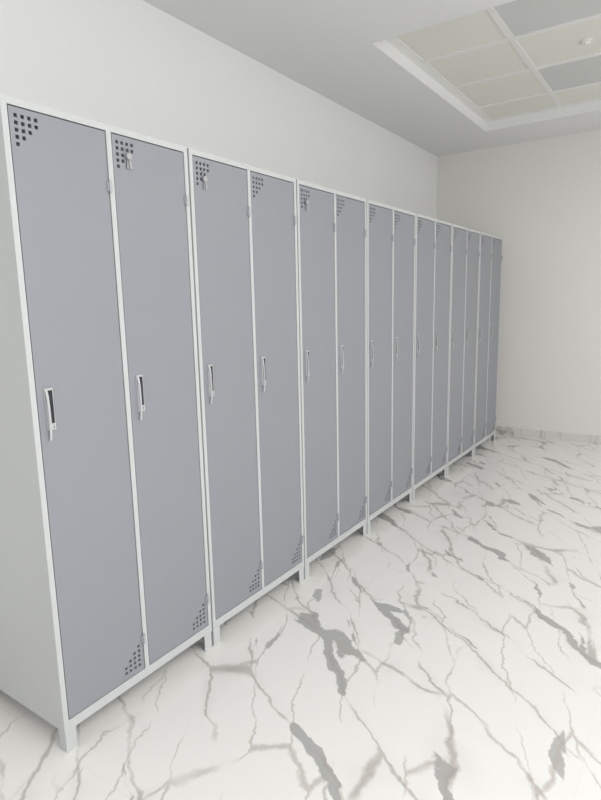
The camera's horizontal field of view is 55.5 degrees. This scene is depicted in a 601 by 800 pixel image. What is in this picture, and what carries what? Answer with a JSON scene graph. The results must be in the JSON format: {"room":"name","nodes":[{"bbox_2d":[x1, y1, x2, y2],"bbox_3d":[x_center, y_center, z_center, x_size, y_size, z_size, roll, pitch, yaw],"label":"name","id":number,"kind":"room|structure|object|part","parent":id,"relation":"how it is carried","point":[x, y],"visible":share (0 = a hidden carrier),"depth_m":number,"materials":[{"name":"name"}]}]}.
{"room":"changing room","nodes":[
{"label":"changing room","id":0,"kind":"room"},
{"bbox_2d":[0,0,436,218],"bbox_3d":[-0.931,-0.503,2.311,0.100,2.714,7.698,5,12,34],"label":"wall","id":1,"kind":"structure","parent":0,"point":[131,65],"depth_m":2.70,"materials":[{"name":"paint"}]},
{"bbox_2d":[0,433,600,799],"bbox_3d":[1.163,1.076,1.155,5.094,0.100,7.898,5,12,34],"label":"floor","id":2,"kind":"structure","parent":0,"point":[450,649],"depth_m":1.88,"materials":[{"name":"stone"}]},
{"bbox_2d":[0,94,211,752],"bbox_3d":[-0.755,0.076,1.863,0.632,1.717,0.593,5,12,34],"label":"tall cabinet","id":3,"kind":"object","parent":2,"relation":"on","point":[104,566],"visible":0.98,"depth_m":1.61,"materials":[{"name":"grey metal"}]},
{"bbox_3d":[-0.642,0.037,1.471,0.014,0.136,0.024,5,12,34],"label":"handle","id":4,"kind":"part","parent":3,"relation":"part of","materials":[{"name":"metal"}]},
{"bbox_3d":[-0.658,0.953,1.617,0.034,0.066,0.034,5,12,34],"label":"leg","id":5,"kind":"part","parent":3,"relation":"part of","materials":[{"name":"white metal"}]},
{"bbox_3d":[-0.594,0.082,1.574,0.015,1.599,0.268,5,12,34],"label":"door","id":6,"kind":"part","parent":3,"relation":"part of","materials":[{"name":"grey metal"}]},
{"bbox_2d":[125,147,131,168],"bbox_3d":[-0.483,-0.680,1.607,0.006,0.057,0.020,5,12,34],"label":"bunch","id":7,"kind":"object","parent":3,"relation":"hanging from","point":[128,156],"visible":1,"depth_m":1.61,"materials":[{"name":"metal"}]},
{"bbox_3d":[-0.476,-0.007,1.711,0.014,0.136,0.024,5,12,34],"label":"handle","id":8,"kind":"part","parent":3,"relation":"part of","materials":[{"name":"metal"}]},
{"bbox_3d":[-0.431,0.038,1.809,0.015,1.599,0.268,5,12,34],"label":"door","id":9,"kind":"part","parent":3,"relation":"part of","materials":[{"name":"grey metal"}]},
{"bbox_3d":[-0.346,0.869,2.068,0.034,0.066,0.034,5,12,34],"label":"leg","id":10,"kind":"part","parent":3,"relation":"part of","materials":[{"name":"white metal"}]},
{"bbox_2d":[187,148,303,645],"bbox_3d":[-0.418,-0.015,2.350,0.632,1.717,0.593,5,12,34],"label":"tall cabinet","id":11,"kind":"object","parent":2,"relation":"on","point":[244,225],"visible":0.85,"depth_m":2.13,"materials":[{"name":"grey metal"}]},
{"bbox_2d":[202,171,207,189],"bbox_3d":[-0.311,-0.715,1.858,0.006,0.057,0.020,5,12,34],"label":"bunch","id":12,"kind":"object","parent":11,"relation":"hanging from","point":[204,178],"visible":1,"depth_m":1.86,"materials":[{"name":"metal"}]},
{"bbox_3d":[-0.304,-0.054,1.959,0.014,0.136,0.024,5,12,34],"label":"handle","id":13,"kind":"part","parent":11,"relation":"part of","materials":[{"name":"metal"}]},
{"bbox_3d":[-0.321,0.862,2.105,0.034,0.066,0.034,5,12,34],"label":"leg","id":14,"kind":"part","parent":11,"relation":"part of","materials":[{"name":"white metal"}]},
{"bbox_3d":[-0.256,-0.009,2.062,0.015,1.599,0.268,5,12,34],"label":"door","id":15,"kind":"part","parent":11,"relation":"part of","materials":[{"name":"grey metal"}]},
{"bbox_3d":[-0.139,-0.098,2.198,0.014,0.136,0.024,5,12,34],"label":"handle","id":16,"kind":"part","parent":11,"relation":"part of","materials":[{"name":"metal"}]},
{"bbox_3d":[-0.093,-0.053,2.297,0.015,1.599,0.268,5,12,34],"label":"door","id":17,"kind":"part","parent":11,"relation":"part of","materials":[{"name":"grey metal"}]},
{"bbox_3d":[-0.008,0.778,2.556,0.034,0.066,0.034,5,12,34],"label":"leg","id":18,"kind":"part","parent":11,"relation":"part of","materials":[{"name":"white metal"}]},
{"bbox_2d":[296,179,366,578],"bbox_3d":[-0.080,-0.106,2.838,0.632,1.717,0.593,5,12,34],"label":"tall cabinet","id":19,"kind":"object","parent":2,"relation":"on","point":[332,235],"visible":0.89,"depth_m":2.63,"materials":[{"name":"grey metal"}]},
{"bbox_3d":[0.017,0.772,2.593,0.034,0.066,0.034,5,12,34],"label":"leg","id":20,"kind":"part","parent":19,"relation":"part of","materials":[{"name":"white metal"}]},
{"bbox_2d":[305,196,308,210],"bbox_3d":[0.026,-0.807,2.345,0.006,0.057,0.020,5,12,34],"label":"bunch","id":21,"kind":"object","parent":19,"relation":"hanging from","point":[306,201],"visible":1,"depth_m":2.35,"materials":[{"name":"metal"}]},
{"bbox_3d":[0.033,-0.144,2.447,0.014,0.136,0.024,5,12,34],"label":"handle","id":22,"kind":"part","parent":19,"relation":"part of","materials":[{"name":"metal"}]},
{"bbox_3d":[0.081,-0.100,2.550,0.015,1.599,0.268,5,12,34],"label":"door","id":23,"kind":"part","parent":19,"relation":"part of","materials":[{"name":"grey metal"}]},
{"bbox_3d":[0.199,-0.189,2.686,0.014,0.136,0.024,5,12,34],"label":"handle","id":24,"kind":"part","parent":19,"relation":"part of","materials":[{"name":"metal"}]},
{"bbox_3d":[0.244,-0.143,2.785,0.015,1.599,0.268,5,12,34],"label":"door","id":25,"kind":"part","parent":19,"relation":"part of","materials":[{"name":"grey metal"}]},
{"bbox_3d":[0.329,0.688,3.044,0.034,0.066,0.034,5,12,34],"label":"leg","id":26,"kind":"part","parent":19,"relation":"part of","materials":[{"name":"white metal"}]},
{"bbox_2d":[366,199,415,533],"bbox_3d":[0.257,-0.197,3.326,0.632,1.717,0.593,5,12,34],"label":"tall cabinet","id":27,"kind":"object","parent":2,"relation":"on","point":[391,231],"visible":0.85,"depth_m":3.12,"materials":[{"name":"grey metal"}]},
{"bbox_3d":[0.354,0.681,3.080,0.034,0.066,0.034,5,12,34],"label":"leg","id":28,"kind":"part","parent":27,"relation":"part of","materials":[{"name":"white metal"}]},
{"bbox_3d":[0.371,-0.235,2.934,0.014,0.136,0.024,5,12,34],"label":"handle","id":29,"kind":"part","parent":27,"relation":"part of","materials":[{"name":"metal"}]},
{"bbox_3d":[0.419,-0.190,3.037,0.015,1.599,0.268,5,12,34],"label":"door","id":30,"kind":"part","parent":27,"relation":"part of","materials":[{"name":"grey metal"}]},
{"bbox_3d":[0.536,-0.280,3.174,0.014,0.136,0.024,5,12,34],"label":"handle","id":31,"kind":"part","parent":27,"relation":"part of","materials":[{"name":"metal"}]},
{"bbox_3d":[0.582,-0.234,3.273,0.015,1.599,0.268,5,12,34],"label":"door","id":32,"kind":"part","parent":27,"relation":"part of","materials":[{"name":"grey metal"}]},
{"bbox_3d":[0.666,0.597,3.532,0.034,0.066,0.034,5,12,34],"label":"leg","id":33,"kind":"part","parent":27,"relation":"part of","materials":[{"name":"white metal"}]},
{"bbox_2d":[412,213,451,500],"bbox_3d":[0.595,-0.287,3.814,0.632,1.717,0.593,5,12,34],"label":"tall cabinet","id":34,"kind":"object","parent":2,"relation":"on","point":[433,247],"visible":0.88,"depth_m":3.61,"materials":[{"name":"grey metal"}]},
{"bbox_3d":[0.708,-0.326,3.422,0.014,0.136,0.024,5,12,34],"label":"handle","id":35,"kind":"part","parent":34,"relation":"part of","materials":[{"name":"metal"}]},
{"bbox_3d":[0.756,-0.281,3.525,0.015,1.599,0.268,5,12,34],"label":"door","id":36,"kind":"part","parent":34,"relation":"part of","materials":[{"name":"grey metal"}]},
{"bbox_3d":[0.874,-0.370,3.662,0.014,0.136,0.024,5,12,34],"label":"handle","id":37,"kind":"part","parent":34,"relation":"part of","materials":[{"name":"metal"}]},
{"bbox_3d":[0.919,-0.325,3.760,0.015,1.599,0.268,5,12,34],"label":"door","id":38,"kind":"part","parent":34,"relation":"part of","materials":[{"name":"grey metal"}]},
{"bbox_3d":[1.004,0.506,4.019,0.034,0.066,0.034,5,12,34],"label":"leg","id":39,"kind":"part","parent":34,"relation":"part of","materials":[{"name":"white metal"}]},
{"bbox_2d":[446,224,479,475],"bbox_3d":[0.932,-0.378,4.301,0.632,1.717,0.593,5,12,34],"label":"tall cabinet","id":40,"kind":"object","parent":2,"relation":"on","point":[465,262],"visible":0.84,"depth_m":4.10,"materials":[{"name":"grey metal"}]},
{"bbox_3d":[1.046,-0.417,3.910,0.014,0.136,0.024,5,12,34],"label":"handle","id":41,"kind":"part","parent":40,"relation":"part of","materials":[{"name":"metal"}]},
{"bbox_3d":[1.094,-0.372,4.013,0.015,1.599,0.268,5,12,34],"label":"door","id":42,"kind":"part","parent":40,"relation":"part of","materials":[{"name":"grey metal"}]},
{"bbox_3d":[1.211,-0.461,4.149,0.014,0.136,0.024,5,12,34],"label":"handle","id":43,"kind":"part","parent":40,"relation":"part of","materials":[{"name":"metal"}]},
{"bbox_3d":[1.256,-0.416,4.248,0.015,1.599,0.268,5,12,34],"label":"door","id":44,"kind":"part","parent":40,"relation":"part of","materials":[{"name":"grey metal"}]},
{"bbox_2d":[473,232,502,455],"bbox_3d":[1.270,-0.469,4.789,0.632,1.717,0.593,5,12,34],"label":"tall cabinet","id":45,"kind":"object","parent":2,"relation":"on","point":[490,265],"visible":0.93,"depth_m":4.60,"materials":[{"name":"grey metal"}]},
{"bbox_3d":[1.383,-0.507,4.398,0.014,0.136,0.024,5,12,34],"label":"handle","id":46,"kind":"part","parent":45,"relation":"part of","materials":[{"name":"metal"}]},
{"bbox_3d":[1.431,-0.463,4.500,0.015,1.599,0.268,5,12,34],"label":"door","id":47,"kind":"part","parent":45,"relation":"part of","materials":[{"name":"grey metal"}]},
{"bbox_3d":[1.594,-0.506,4.736,0.015,1.599,0.268,5,12,34],"label":"door","id":48,"kind":"part","parent":45,"relation":"part of","materials":[{"name":"grey metal"}]},
{"bbox_2d":[143,0,600,156],"bbox_3d":[1.105,-1.549,0.707,4.894,0.200,7.698,5,12,34],"label":"ceiling","id":49,"kind":"structure","parent":0,"point":[339,50],"depth_m":3.08,"materials":[{"name":"paint"}]},
{"bbox_2d":[386,7,600,121],"bbox_3d":[2.183,-1.909,2.798,3.100,0.026,1.920,5,12,34],"label":"trim","id":50,"kind":"structure","parent":49,"relation":"attached to","point":[395,42],"depth_m":3.38,"materials":[{"name":"white metal"}]},
{"bbox_2d":[396,10,506,60],"bbox_3d":[0.772,-1.907,2.966,0.488,0.014,0.493,5,12,34],"label":"tile","id":51,"kind":"structure","parent":50,"relation":"attached to","point":[476,29],"depth_m":2.99,"materials":[{"name":"white tile"}]},
{"bbox_2d":[427,42,528,85],"bbox_3d":[1.056,-1.983,3.377,0.488,0.014,0.493,5,12,34],"label":"tile","id":52,"kind":"structure","parent":50,"relation":"attached to","point":[500,59],"depth_m":3.37,"materials":[{"name":"white tile"}]},
{"bbox_2d":[457,71,546,106],"bbox_3d":[1.339,-2.059,3.785,0.488,0.014,0.488,5,12,34],"label":"tile","id":53,"kind":"structure","parent":50,"relation":"attached to","point":[526,84],"depth_m":3.78,"materials":[{"name":"white tile"}]},
{"bbox_2d":[481,95,556,118],"bbox_3d":[1.580,-2.124,4.135,0.488,0.014,0.348,5,12,34],"label":"tile","id":54,"kind":"structure","parent":50,"relation":"attached to","point":[542,102],"depth_m":4.13,"materials":[{"name":"white tile"}]},
{"bbox_2d":[493,0,600,35],"bbox_3d":[1.185,-1.868,2.688,0.488,0.014,0.493,5,12,34],"label":"tile","id":55,"kind":"structure","parent":50,"relation":"attached to","point":[521,17],"depth_m":2.77,"materials":[{"name":"white tile"}]},
{"bbox_2d":[517,17,600,66],"bbox_3d":[1.469,-1.944,3.098,0.488,0.014,0.493,5,12,34],"label":"tile","id":56,"kind":"structure","parent":50,"relation":"attached to","point":[560,44],"depth_m":3.11,"materials":[{"name":"white tile"}]},
{"bbox_2d":[580,38,592,45],"bbox_3d":[1.540,-1.925,3.080,0.064,0.022,0.064,5,12,34],"label":"smoke detector","id":57,"kind":"object","parent":56,"relation":"attached to","point":[587,41],"visible":1,"depth_m":3.06,"materials":[{"name":"white plastic"}]},
{"bbox_2d":[538,55,600,90],"bbox_3d":[1.752,-2.021,3.507,0.488,0.014,0.488,5,12,34],"label":"tile","id":58,"kind":"structure","parent":50,"relation":"attached to","point":[584,71],"depth_m":3.53,"materials":[{"name":"white tile"}]},
{"bbox_2d":[554,84,600,104],"bbox_3d":[1.994,-2.086,3.856,0.488,0.014,0.348,5,12,34],"label":"tile","id":59,"kind":"structure","parent":50,"relation":"attached to","point":[590,92],"depth_m":3.90,"materials":[{"name":"white tile"}]},
{"bbox_2d":[436,129,600,435],"bbox_3d":[3.325,-0.900,4.088,5.094,2.714,0.100,5,12,34],"label":"wall","id":60,"kind":"structure","parent":0,"point":[542,197],"depth_m":4.88,"materials":[{"name":"paint"}]},
{"bbox_2d":[496,426,600,443],"bbox_3d":[3.322,0.413,4.265,4.894,0.066,0.012,5,12,34],"label":"baseboard","id":61,"kind":"structure","parent":60,"relation":"attached to","point":[499,429],"depth_m":5.02,"materials":[{"name":"stone"}]}
]}

